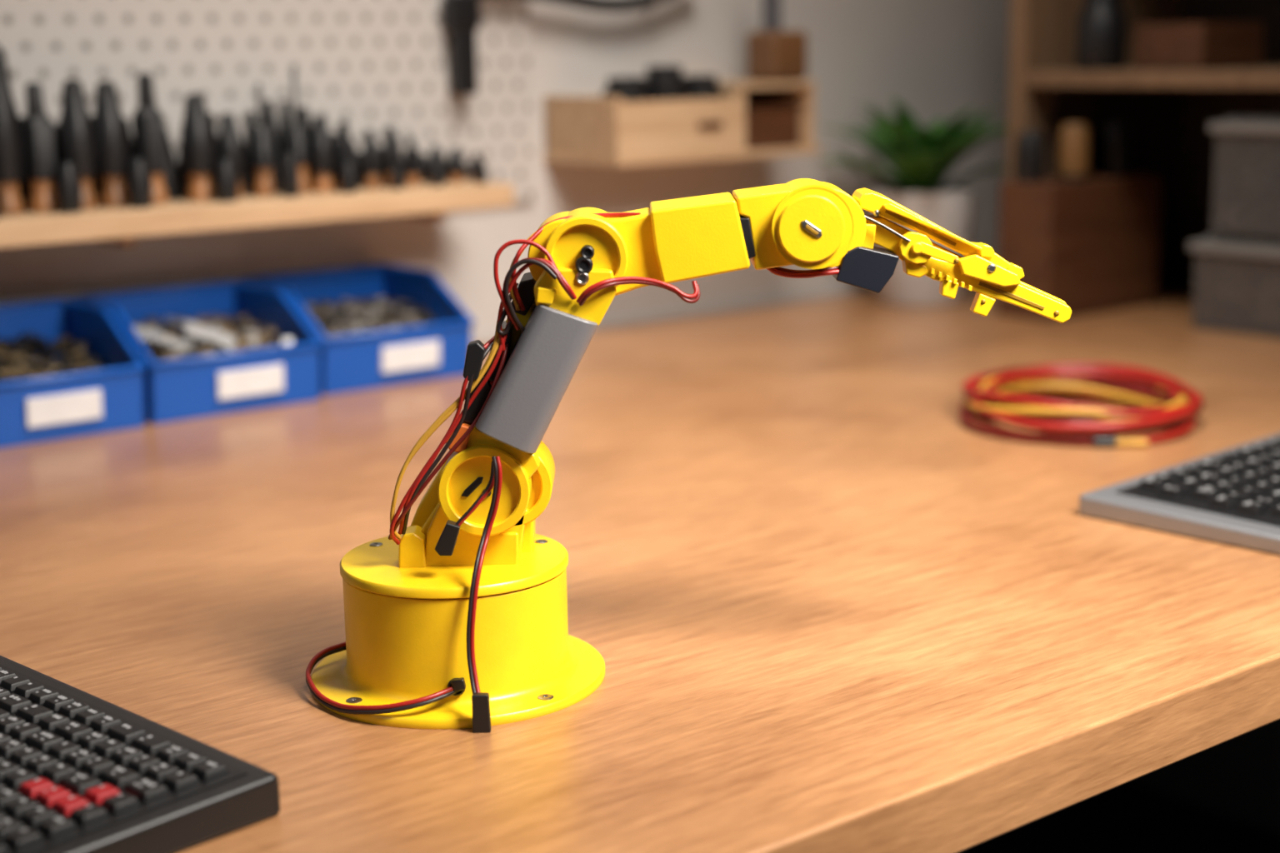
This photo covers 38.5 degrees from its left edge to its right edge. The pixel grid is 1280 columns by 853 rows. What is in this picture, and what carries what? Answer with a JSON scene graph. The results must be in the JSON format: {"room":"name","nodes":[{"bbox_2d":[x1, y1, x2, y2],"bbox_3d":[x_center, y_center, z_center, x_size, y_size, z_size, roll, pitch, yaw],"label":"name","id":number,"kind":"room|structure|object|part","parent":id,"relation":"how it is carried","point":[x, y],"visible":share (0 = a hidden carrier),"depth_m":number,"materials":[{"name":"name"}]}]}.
{"room":"workspace","nodes":[
{"label":"workspace","id":0,"kind":"room"},
{"bbox_2d":[0,0,1009,343],"bbox_3d":[-0.777,-0.495,1.639,3.600,2.500,0.081,-10,15,-37],"label":"wall","id":1,"kind":"structure","parent":0,"point":[938,59],"depth_m":2.27,"materials":[{"name":"grey paint"}]},
{"bbox_2d":[0,0,534,201],"bbox_3d":[-0.756,-0.664,1.565,1.590,1.040,0.007,-10,15,-37],"label":"pegboard","id":2,"kind":"object","parent":1,"relation":"attached to","point":[375,65],"visible":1,"depth_m":1.94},
{"bbox_2d":[0,180,514,248],"bbox_3d":[-0.535,-0.187,1.733,0.907,0.039,0.151,-10,15,-37],"label":"wall shelf","id":3,"kind":"object","parent":2,"relation":"attached to","point":[118,227],"visible":0.96,"depth_m":1.77,"materials":[{"name":"brown wood"}]},
{"bbox_2d":[441,0,667,94],"bbox_3d":[-0.072,-0.462,2.138,0.367,0.138,0.044,-10,15,-37],"label":"hanging tools","id":4,"kind":"object","parent":2,"relation":"hanging from","point":[462,17],"visible":1,"depth_m":2.03,"materials":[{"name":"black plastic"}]},
{"bbox_2d":[543,80,820,166],"bbox_3d":[0.053,-0.365,2.191,0.312,0.087,0.145,-10,15,-37],"label":"wooden wall organizer","id":5,"kind":"object","parent":1,"relation":"attached to","point":[751,118],"visible":0.94,"depth_m":2.12,"materials":[{"name":"beige wood"}]},
{"bbox_3d":[0.009,-0.372,2.243,0.304,0.064,0.008,-10,15,-37],"label":"panel","id":6,"kind":"part","parent":5,"relation":"part of","materials":[{"name":"brown wood"}]},
{"bbox_2d":[601,76,649,101],"bbox_3d":[-0.017,-0.376,2.103,0.054,0.050,0.054,-10,15,-37],"label":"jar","id":7,"kind":"object","parent":5,"relation":"on","point":[631,89],"visible":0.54,"depth_m":2.08,"materials":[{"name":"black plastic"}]},
{"bbox_2d":[643,65,687,100],"bbox_3d":[0.029,-0.389,2.137,0.054,0.062,0.054,-10,15,-37],"label":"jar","id":8,"kind":"object","parent":5,"relation":"on","point":[663,82],"visible":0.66,"depth_m":2.11,"materials":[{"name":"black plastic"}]},
{"bbox_3d":[0.048,-0.344,2.108,0.178,0.063,0.007,-10,15,-37],"label":"panel","id":9,"kind":"part","parent":5,"relation":"part of","materials":[{"name":"brown wood"}]},
{"bbox_2d":[683,75,722,99],"bbox_3d":[0.071,-0.391,2.171,0.054,0.050,0.054,-10,15,-37],"label":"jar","id":10,"kind":"object","parent":5,"relation":"on","point":[699,87],"visible":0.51,"depth_m":2.15,"materials":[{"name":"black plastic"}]},
{"bbox_3d":[0.082,-0.350,2.127,0.035,0.008,0.004,-10,15,-37],"label":"drawer pull","id":11,"kind":"part","parent":5,"relation":"part of","materials":[{"name":"brown wood"}]},
{"bbox_3d":[0.124,-0.368,2.248,0.098,0.051,0.105,-10,15,-37],"label":"cubby drawer","id":12,"kind":"part","parent":5,"relation":"part of","materials":[{"name":"brown wood"}]},
{"bbox_2d":[747,0,807,81],"bbox_3d":[0.165,-0.508,2.212,0.058,0.180,0.054,-10,15,-37],"label":"mallet","id":13,"kind":"object","parent":5,"relation":"on","point":[774,54],"depth_m":2.20,"materials":[{"name":"brown wood"}]},
{"bbox_2d":[960,781,1279,852],"bbox_3d":[0.241,0.991,0.669,3.600,0.050,3.280,-10,15,-37],"label":"floor","id":14,"kind":"structure","parent":0,"point":[1130,817],"depth_m":2.56,"materials":[{"name":"black"}]},
{"bbox_2d":[0,285,1279,852],"bbox_3d":[0.000,0.398,1.577,2.490,0.750,1.228,-10,15,-37],"label":"workbench","id":15,"kind":"object","parent":14,"relation":"on","point":[826,610],"visible":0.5,"depth_m":1.15,"materials":[{"name":"brown wood"}]},
{"bbox_2d":[0,297,145,448],"bbox_3d":[-0.574,-0.050,1.682,0.179,0.104,0.181,-10,15,-37],"label":"storage bin","id":16,"kind":"object","parent":15,"relation":"on","point":[68,369],"visible":1,"depth_m":1.67,"materials":[{"name":"blue plastic"}]},
{"bbox_2d":[0,655,279,852],"bbox_3d":[-0.378,0.151,0.894,0.420,0.024,0.190,10,16,42],"label":"keyboard","id":17,"kind":"object","parent":15,"relation":"on","point":[81,772],"visible":1,"depth_m":0.81,"materials":[{"name":"black plastic"}]},
{"bbox_2d":[71,280,323,424],"bbox_3d":[-0.433,-0.077,1.798,0.179,0.104,0.181,-10,15,-37],"label":"storage bin","id":18,"kind":"object","parent":15,"relation":"on","point":[207,349],"visible":0.89,"depth_m":1.77,"materials":[{"name":"blue plastic"}]},
{"bbox_2d":[238,263,474,395],"bbox_3d":[-0.297,-0.106,1.926,0.179,0.104,0.181,-10,15,-37],"label":"storage bin","id":19,"kind":"object","parent":15,"relation":"on","point":[377,325],"visible":0.81,"depth_m":1.91,"materials":[{"name":"blue plastic"}]},
{"bbox_2d":[305,178,1071,733],"bbox_3d":[0.023,0.005,0.971,0.408,0.266,0.165,-1,12,0],"label":"robot arm","id":20,"kind":"object","parent":15,"relation":"on","point":[456,618],"visible":1,"depth_m":0.94,"materials":[{"name":"yellow plastic"}]},
{"bbox_3d":[-0.100,0.072,0.987,0.122,0.006,0.122,-1,12,0],"label":"lid","id":21,"kind":"part","parent":20,"relation":"part of","materials":[{"name":"yellow plastic"}]},
{"bbox_3d":[-0.089,0.050,0.968,0.050,0.051,0.012,-1,12,0],"label":"bracket plate","id":22,"kind":"part","parent":20,"relation":"part of","materials":[{"name":"yellow plastic"}]},
{"bbox_3d":[-0.092,0.039,0.996,0.068,0.060,0.024,-1,12,0],"label":"bracket plate","id":23,"kind":"part","parent":20,"relation":"part of","materials":[{"name":"yellow plastic"}]},
{"bbox_3d":[-0.073,0.013,0.968,0.042,0.034,0.042,-1,12,0],"label":"arm","id":24,"kind":"part","parent":20,"relation":"part of","materials":[{"name":"yellow plastic"}]},
{"bbox_3d":[-0.061,-0.030,0.977,0.069,0.092,0.026,-1,12,0],"label":"arm frame","id":25,"kind":"part","parent":20,"relation":"part of","materials":[{"name":"yellow plastic"}]},
{"bbox_3d":[0.122,-0.101,0.929,0.030,0.017,0.002,0,12,4],"label":"gripper rod","id":26,"kind":"part","parent":20,"relation":"part of","materials":[{"name":"grey metal"}]},
{"bbox_3d":[0.154,-0.101,0.950,0.084,0.045,0.032,-1,12,0],"label":"gripper plate","id":27,"kind":"part","parent":20,"relation":"part of","materials":[{"name":"yellow plastic"}]},
{"bbox_3d":[0.149,-0.101,0.932,0.051,0.025,0.004,-1,12,0],"label":"gripper rail","id":28,"kind":"part","parent":20,"relation":"part of","materials":[{"name":"yellow plastic"}]},
{"bbox_2d":[817,97,1007,306],"bbox_3d":[0.370,-0.296,2.388,0.274,0.266,0.257,-10,15,-37],"label":"potted plant","id":29,"kind":"object","parent":15,"relation":"on","point":[922,157],"visible":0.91,"depth_m":2.34,"materials":[{"name":"green plant"}]},
{"bbox_3d":[0.368,-0.237,2.397,0.146,0.147,0.146,-10,15,-37],"label":"pot","id":30,"kind":"part","parent":29,"relation":"part of","materials":[{"name":"grey ceramic"}]},
{"bbox_2d":[997,120,1161,320],"bbox_3d":[0.551,-0.262,2.290,0.218,0.232,0.080,-10,15,-37],"label":"block","id":31,"kind":"object","parent":15,"relation":"on","point":[1090,242],"visible":1,"depth_m":2.24,"materials":[{"name":"brown wood"}]},
{"bbox_3d":[0.476,-0.330,2.237,0.038,0.060,0.038,-10,15,-37],"label":"handle","id":32,"kind":"part","parent":31,"relation":"part of","materials":[{"name":"black plastic"}]},
{"bbox_3d":[0.530,-0.336,2.240,0.038,0.068,0.038,-10,15,-37],"label":"handle","id":33,"kind":"part","parent":31,"relation":"part of","materials":[{"name":"brown wood"}]},
{"bbox_3d":[0.542,-0.342,2.288,0.038,0.060,0.038,-10,15,-37],"label":"handle","id":34,"kind":"part","parent":31,"relation":"part of","materials":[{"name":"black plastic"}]},
{"bbox_3d":[0.598,-0.350,2.306,0.038,0.068,0.038,-10,15,-37],"label":"handle","id":35,"kind":"part","parent":31,"relation":"part of","materials":[{"name":"black plastic"}]},
{"bbox_2d":[959,363,1204,447],"bbox_3d":[0.392,-0.022,1.634,0.216,0.036,0.231,-1,12,0],"label":"coiled cable","id":36,"kind":"object","parent":15,"relation":"on","point":[1169,403],"visible":1,"depth_m":1.59,"materials":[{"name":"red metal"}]},
{"bbox_2d":[1005,0,1279,288],"bbox_3d":[0.831,-0.431,2.078,0.330,0.639,0.782,-10,15,-37],"label":"shelving unit","id":37,"kind":"object","parent":15,"relation":"on","point":[1168,113],"visible":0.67,"depth_m":2.37,"materials":[{"name":"brown wood"}]},
{"bbox_3d":[0.595,-0.478,2.370,0.330,0.619,0.026,-10,15,-37],"label":"panel","id":38,"kind":"part","parent":37,"relation":"part of","materials":[{"name":"brown wood"}]},
{"bbox_2d":[1075,0,1127,69],"bbox_3d":[0.560,-0.483,2.225,0.060,0.098,0.060,-10,15,-37],"label":"bottle","id":39,"kind":"object","parent":37,"relation":"on","point":[1102,25],"visible":1,"depth_m":2.20,"materials":[{"name":"black plastic"}]},
{"bbox_3d":[0.828,-0.398,2.082,0.315,0.020,0.731,-10,15,-37],"label":"shelf","id":40,"kind":"part","parent":37,"relation":"part of","materials":[{"name":"brown wood"}]},
{"bbox_2d":[1135,22,1264,69],"bbox_3d":[0.668,-0.455,2.191,0.120,0.052,0.095,-10,15,-37],"label":"crate","id":41,"kind":"object","parent":37,"relation":"on","point":[1202,45],"visible":1,"depth_m":2.15,"materials":[{"name":"brown wood"}]},
{"bbox_3d":[0.956,-0.444,2.176,0.012,0.619,0.731,-10,15,-37],"label":"panel","id":42,"kind":"part","parent":37,"relation":"part of","materials":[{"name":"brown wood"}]},
{"bbox_2d":[1079,433,1279,555],"bbox_3d":[0.534,0.035,1.380,0.420,0.023,0.200,-12,16,-42],"label":"keyboard","id":43,"kind":"object","parent":15,"relation":"on","point":[1231,497],"visible":1,"depth_m":1.29,"materials":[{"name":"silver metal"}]},
{"bbox_2d":[1188,234,1279,338],"bbox_3d":[0.833,-0.165,2.104,0.260,0.108,0.300,-10,15,-37],"label":"storage box","id":44,"kind":"object","parent":15,"relation":"on","point":[1237,288],"visible":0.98,"depth_m":2.09,"materials":[{"name":"grey plastic"}]},
{"bbox_3d":[0.832,-0.208,2.095,0.260,0.018,0.300,-10,15,-37],"label":"lid","id":45,"kind":"part","parent":44,"relation":"part of","materials":[{"name":"grey plastic"}]},
{"bbox_2d":[1208,113,1279,238],"bbox_3d":[0.843,-0.283,2.063,0.260,0.132,0.300,-10,15,-37],"label":"storage box","id":46,"kind":"object","parent":44,"relation":"on","point":[1246,196],"visible":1,"depth_m":2.06,"materials":[{"name":"grey plastic"}]},
{"bbox_3d":[0.842,-0.340,2.051,0.260,0.018,0.300,-10,15,-37],"label":"lid","id":47,"kind":"part","parent":46,"relation":"part of","materials":[{"name":"grey plastic"}]},
{"bbox_2d":[1132,720,1279,834],"bbox_3d":[1.613,-0.496,1.442,0.100,2.500,3.200,-10,15,-37],"label":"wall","id":48,"kind":"structure","parent":0,"point":[1238,778],"depth_m":2.58,"materials":[{"name":"black"}]}
]}

